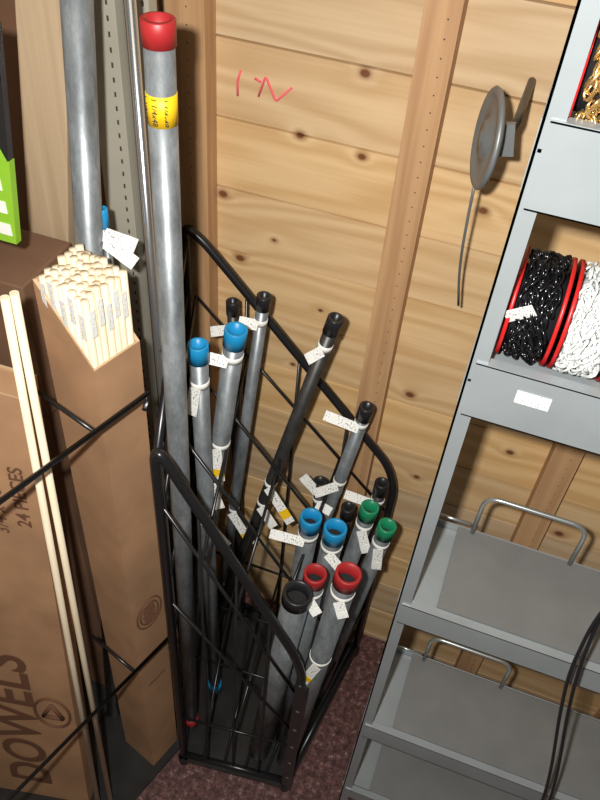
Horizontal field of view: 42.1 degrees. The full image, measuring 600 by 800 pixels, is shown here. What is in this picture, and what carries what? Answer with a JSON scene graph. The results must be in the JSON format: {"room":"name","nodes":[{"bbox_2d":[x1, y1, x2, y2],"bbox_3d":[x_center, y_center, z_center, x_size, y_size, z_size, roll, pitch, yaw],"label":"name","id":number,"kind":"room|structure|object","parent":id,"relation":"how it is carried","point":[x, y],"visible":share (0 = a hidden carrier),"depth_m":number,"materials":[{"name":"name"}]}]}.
{"room":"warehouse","nodes":[
{"label":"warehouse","id":0,"kind":"room"},
{"bbox_2d":[136,573,591,799],"bbox_3d":[0.101,1.609,1.555,2.900,0.050,2.500,17,46,11],"label":"floor","id":1,"kind":"structure","parent":0,"point":[321,773],"depth_m":2.12,"materials":[{"name":"red carpet"}]},
{"bbox_2d":[15,0,75,245],"bbox_3d":[-0.511,-0.032,1.648,0.379,2.050,0.030,17,46,11],"label":"board","id":2,"kind":"object","parent":1,"relation":"on","point":[38,22],"visible":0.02,"depth_m":1.19,"materials":[{"name":"brown wood"}]},
{"bbox_2d":[0,0,175,603],"bbox_3d":[-0.539,-0.198,1.705,0.590,2.200,0.015,17,46,11],"label":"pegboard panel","id":3,"kind":"object","parent":1,"relation":"on","point":[7,7],"visible":0.02,"depth_m":1.37,"materials":[{"name":"grey metal"}]},
{"bbox_2d":[0,389,179,799],"bbox_3d":[-0.702,0.617,1.463,0.664,1.370,1.002,17,46,11],"label":"display rack","id":4,"kind":"object","parent":1,"relation":"on","point":[130,773],"visible":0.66,"depth_m":2.05,"materials":[{"name":"black metal"}]},
{"bbox_2d":[0,22,20,244],"bbox_3d":[-0.442,-0.298,1.035,0.196,0.420,0.012,17,46,11],"label":"products","id":5,"kind":"object","parent":4,"relation":"on","point":[10,232],"visible":1,"depth_m":1.01,"materials":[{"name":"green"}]},
{"bbox_2d":[0,364,93,799],"bbox_3d":[-0.645,0.450,1.577,0.390,1.428,0.176,9,45,3],"label":"carton","id":6,"kind":"object","parent":4,"relation":"in","point":[39,710],"visible":0.94,"depth_m":1.56,"materials":[{"name":"cardboard"}]},
{"bbox_2d":[0,295,99,799],"bbox_3d":[-0.434,0.466,1.467,0.012,1.587,0.113,23,48,17],"label":"wooden dowel","id":7,"kind":"object","parent":4,"relation":"in","point":[6,307],"visible":1,"depth_m":1.19,"materials":[{"name":"brown wood"}]},
{"bbox_2d":[0,229,104,684],"bbox_3d":[-0.590,0.241,1.792,0.290,1.428,0.152,17,46,11],"label":"cardboard box","id":8,"kind":"object","parent":4,"relation":"in","point":[20,263],"visible":0.09,"depth_m":1.41,"materials":[{"name":"brown"}]},
{"bbox_2d":[9,290,112,799],"bbox_3d":[-0.417,0.455,1.479,0.012,1.587,0.094,20,47,14],"label":"wooden dowel","id":9,"kind":"object","parent":4,"relation":"in","point":[14,294],"visible":1,"depth_m":1.21,"materials":[{"name":"brown wood"}]},
{"bbox_2d":[59,0,119,717],"bbox_3d":[-0.380,0.125,1.494,0.204,2.042,0.043,-21,51,-24],"label":"pipe","id":10,"kind":"object","parent":4,"relation":"in","point":[77,16],"visible":0.59,"depth_m":1.03,"materials":[{"name":"metal"}]},
{"bbox_2d":[32,243,176,765],"bbox_3d":[-0.353,0.373,1.602,0.127,1.541,0.120,30,50,23],"label":"carton","id":11,"kind":"object","parent":4,"relation":"in","point":[93,347],"visible":0.99,"depth_m":1.31,"materials":[{"name":"cardboard"}]},
{"bbox_2d":[102,205,138,268],"bbox_3d":[-0.320,0.286,1.686,0.073,1.574,0.032,23,47,16],"label":"conduit","id":12,"kind":"object","parent":1,"relation":"on","point":[121,246],"visible":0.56,"depth_m":1.16,"materials":[{"name":"blue"}]},
{"bbox_2d":[94,0,177,635],"bbox_3d":[-0.327,-0.069,1.597,0.053,2.200,0.026,17,46,11],"label":"upright","id":13,"kind":"object","parent":1,"relation":"on","point":[117,144],"visible":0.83,"depth_m":1.27,"materials":[{"name":"beige metal"}]},
{"bbox_2d":[136,0,156,269],"bbox_3d":[-0.273,-0.068,1.601,0.036,2.200,0.026,17,46,11],"label":"upright","id":14,"kind":"object","parent":1,"relation":"on","point":[143,6],"visible":0.02,"depth_m":1.14,"materials":[{"name":"beige metal"}]},
{"bbox_2d":[124,0,181,672],"bbox_3d":[-0.265,0.074,1.531,0.015,2.100,0.015,17,46,11],"label":"conduit","id":15,"kind":"object","parent":1,"relation":"on","point":[130,6],"visible":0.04,"depth_m":1.14,"materials":[{"name":"grey metal"}]},
{"bbox_2d":[149,224,396,791],"bbox_3d":[-0.110,0.366,1.776,0.538,1.362,0.498,17,46,11],"label":"rack","id":16,"kind":"object","parent":1,"relation":"on","point":[220,741],"visible":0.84,"depth_m":1.77,"materials":[{"name":"black metal"}]},
{"bbox_2d":[139,11,198,728],"bbox_3d":[-0.225,0.237,1.485,0.062,1.840,0.041,17,46,11],"label":"pipe","id":17,"kind":"object","parent":16,"relation":"in","point":[158,29],"visible":1,"depth_m":1.06,"materials":[{"name":"metal"}]},
{"bbox_2d":[187,337,230,693],"bbox_3d":[-0.192,0.372,1.748,0.092,1.282,0.055,17,46,11],"label":"pipe","id":18,"kind":"object","parent":16,"relation":"in","point":[198,401],"visible":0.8,"depth_m":1.51,"materials":[{"name":"metal"}]},
{"bbox_2d":[186,321,247,659],"bbox_3d":[-0.216,0.323,1.788,0.170,1.297,0.058,17,46,11],"label":"pipe","id":19,"kind":"object","parent":16,"relation":"in","point":[235,334],"visible":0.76,"depth_m":1.44,"materials":[{"name":"metal"}]},
{"bbox_2d":[210,297,243,619],"bbox_3d":[-0.173,0.230,1.953,0.090,1.197,0.035,4,45,-1],"label":"pipe","id":20,"kind":"object","parent":16,"relation":"in","point":[232,303],"visible":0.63,"depth_m":1.77,"materials":[{"name":"black metal"}]},
{"bbox_2d":[217,291,271,622],"bbox_3d":[-0.159,0.241,1.898,0.129,1.262,0.046,17,46,11],"label":"pipe","id":21,"kind":"object","parent":16,"relation":"in","point":[258,324],"visible":0.84,"depth_m":1.67,"materials":[{"name":"metal"}]},
{"bbox_2d":[218,312,343,623],"bbox_3d":[-0.102,0.277,1.850,0.283,1.290,0.048,17,46,11],"label":"pipe","id":22,"kind":"object","parent":16,"relation":"in","point":[316,358],"visible":0.89,"depth_m":1.63,"materials":[{"name":"black metal"}]},
{"bbox_2d":[249,579,312,760],"bbox_3d":[-0.057,0.656,1.798,0.111,0.835,0.059,17,46,11],"label":"pipe","id":23,"kind":"object","parent":16,"relation":"in","point":[297,594],"visible":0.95,"depth_m":1.65,"materials":[{"name":"metal"}]},
{"bbox_2d":[269,508,321,579],"bbox_3d":[-0.033,0.534,1.918,0.101,0.837,0.065,17,46,11],"label":"pipe","id":24,"kind":"object","parent":16,"relation":"in","point":[310,520],"visible":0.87,"depth_m":1.65,"materials":[{"name":"metal"}]},
{"bbox_2d":[275,563,326,744],"bbox_3d":[-0.001,0.635,1.819,0.053,0.838,0.084,-24,52,-27],"label":"pipe","id":25,"kind":"object","parent":16,"relation":"in","point":[314,574],"visible":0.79,"depth_m":1.65,"materials":[{"name":"metal"}]},
{"bbox_2d":[299,474,332,562],"bbox_3d":[0.026,0.454,2.022,0.101,0.813,0.049,17,46,11],"label":"pipe","id":26,"kind":"object","parent":16,"relation":"in","point":[318,481],"visible":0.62,"depth_m":1.79,"materials":[{"name":"black"}]},
{"bbox_2d":[277,561,361,766],"bbox_3d":[0.024,0.640,1.746,0.114,0.940,0.066,17,46,11],"label":"pipe","id":27,"kind":"object","parent":16,"relation":"in","point":[347,576],"visible":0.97,"depth_m":1.54,"materials":[{"name":"metal"}]},
{"bbox_2d":[310,518,346,649],"bbox_3d":[0.043,0.563,1.885,0.109,0.854,0.058,26,49,20],"label":"pipe","id":28,"kind":"object","parent":16,"relation":"in","point":[334,532],"visible":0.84,"depth_m":1.62,"materials":[{"name":"metal"}]},
{"bbox_2d":[313,401,374,543],"bbox_3d":[0.035,0.370,1.937,0.161,1.054,0.049,17,46,11],"label":"pipe","id":29,"kind":"object","parent":16,"relation":"in","point":[357,427],"visible":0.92,"depth_m":1.65,"materials":[{"name":"metal"}]},
{"bbox_2d":[339,501,354,561],"bbox_3d":[0.087,0.506,2.017,0.042,0.752,0.033,17,46,11],"label":"pipe","id":30,"kind":"object","parent":16,"relation":"in","point":[347,511],"visible":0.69,"depth_m":1.76,"materials":[{"name":"black"}]},
{"bbox_2d":[318,517,396,698],"bbox_3d":[0.115,0.549,1.911,0.115,0.848,0.051,17,46,11],"label":"pipe","id":31,"kind":"object","parent":16,"relation":"in","point":[386,528],"visible":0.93,"depth_m":1.73,"materials":[{"name":"metal"}]},
{"bbox_2d":[341,499,378,564],"bbox_3d":[0.084,0.519,1.931,0.119,0.858,0.054,17,46,11],"label":"pipe","id":32,"kind":"object","parent":16,"relation":"in","point":[358,544],"visible":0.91,"depth_m":1.67,"materials":[{"name":"metal"}]},
{"bbox_2d":[342,477,389,652],"bbox_3d":[0.126,0.463,2.032,0.096,0.798,0.042,11,45,6],"label":"pipe","id":33,"kind":"object","parent":16,"relation":"in","point":[381,484],"visible":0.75,"depth_m":1.78,"materials":[{"name":"black"}]},
{"bbox_2d":[339,0,599,799],"bbox_3d":[0.665,0.272,1.174,0.957,2.450,0.206,17,46,11],"label":"shelf unit","id":34,"kind":"object","parent":1,"relation":"on","point":[430,729],"visible":1,"depth_m":1.37,"materials":[{"name":"grey paint"}]},
{"bbox_2d":[494,245,577,365],"bbox_3d":[0.291,-0.117,0.968,0.061,0.141,0.142,17,46,11],"label":"reel","id":35,"kind":"object","parent":34,"relation":"on","point":[545,284],"visible":0.97,"depth_m":0.92,"materials":[{"name":"black fabric"}]},
{"bbox_2d":[504,305,536,321],"bbox_3d":[0.256,-0.100,0.907,0.040,0.036,0.008,13,45,7],"label":"paper tag","id":36,"kind":"object","parent":35,"relation":"attached to","point":[518,313],"visible":1,"depth_m":0.91,"materials":[{"name":"white paper"}]},
{"bbox_2d":[546,259,599,381],"bbox_3d":[0.355,-0.097,0.956,0.065,0.142,0.141,17,46,11],"label":"reel","id":37,"kind":"object","parent":34,"relation":"on","point":[576,345],"visible":0.98,"depth_m":0.91,"materials":[{"name":"white plastic"},{"name":"red plastic"}]},
{"bbox_2d":[568,19,599,122],"bbox_3d":[0.305,-0.314,0.743,0.073,0.131,0.129,17,46,11],"label":"reel","id":38,"kind":"object","parent":34,"relation":"on","point":[586,102],"visible":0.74,"depth_m":0.71,"materials":[{"name":"gold plastic"}]},
{"bbox_2d":[541,611,599,799],"bbox_3d":[0.481,0.383,1.138,0.152,2.280,0.006,17,46,11],"label":"cable","id":39,"kind":"object","parent":1,"relation":"on","point":[593,627],"visible":1,"depth_m":1.25,"materials":[{"name":"black plastic"}]},
{"bbox_2d":[158,0,599,716],"bbox_3d":[0.607,-0.146,1.423,2.900,2.680,0.060,17,46,11],"label":"wall","id":40,"kind":"structure","parent":0,"point":[306,177],"depth_m":1.48,"materials":[{"name":"brown wood"}]},
{"bbox_2d":[165,0,219,587],"bbox_3d":[-0.208,-0.325,1.581,0.070,2.600,0.045,17,46,11],"label":"wall stud","id":41,"kind":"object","parent":40,"relation":"attached to","point":[195,19],"depth_m":1.42,"materials":[{"name":"brown wood"}]},
{"bbox_2d":[236,70,292,101],"bbox_3d":[-0.062,-0.534,1.340,0.103,0.046,0.004,17,46,11],"label":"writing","id":42,"kind":"object","parent":40,"relation":"attached to","point":[240,71],"visible":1,"depth_m":1.34,"materials":[{"name":"red paint"}]},
{"bbox_2d":[337,0,468,538],"bbox_3d":[0.177,-0.208,1.501,0.056,2.600,0.045,17,46,11],"label":"wall stud","id":43,"kind":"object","parent":40,"relation":"attached to","point":[442,23],"depth_m":1.34,"materials":[{"name":"brown wood"}]},
{"bbox_2d":[457,77,535,305],"bbox_3d":[0.275,-0.297,1.205,0.065,0.410,0.245,17,46,11],"label":"disc","id":44,"kind":"object","parent":40,"relation":"attached to","point":[494,137],"visible":1,"depth_m":1.06,"materials":[{"name":"grey metal"}]},
{"bbox_2d":[454,442,585,674],"bbox_3d":[0.571,-0.088,1.419,0.057,2.600,0.045,17,46,11],"label":"trim","id":45,"kind":"structure","parent":40,"relation":"attached to","point":[562,461],"depth_m":1.70,"materials":[{"name":"brown wood"}]},
{"bbox_2d":[593,708,599,719],"bbox_3d":[0.962,0.031,1.337,0.060,2.600,0.045,17,46,11],"label":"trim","id":46,"kind":"structure","parent":40,"relation":"attached to","point":[597,714],"depth_m":2.23,"materials":[{"name":"brown wood"}]}
]}

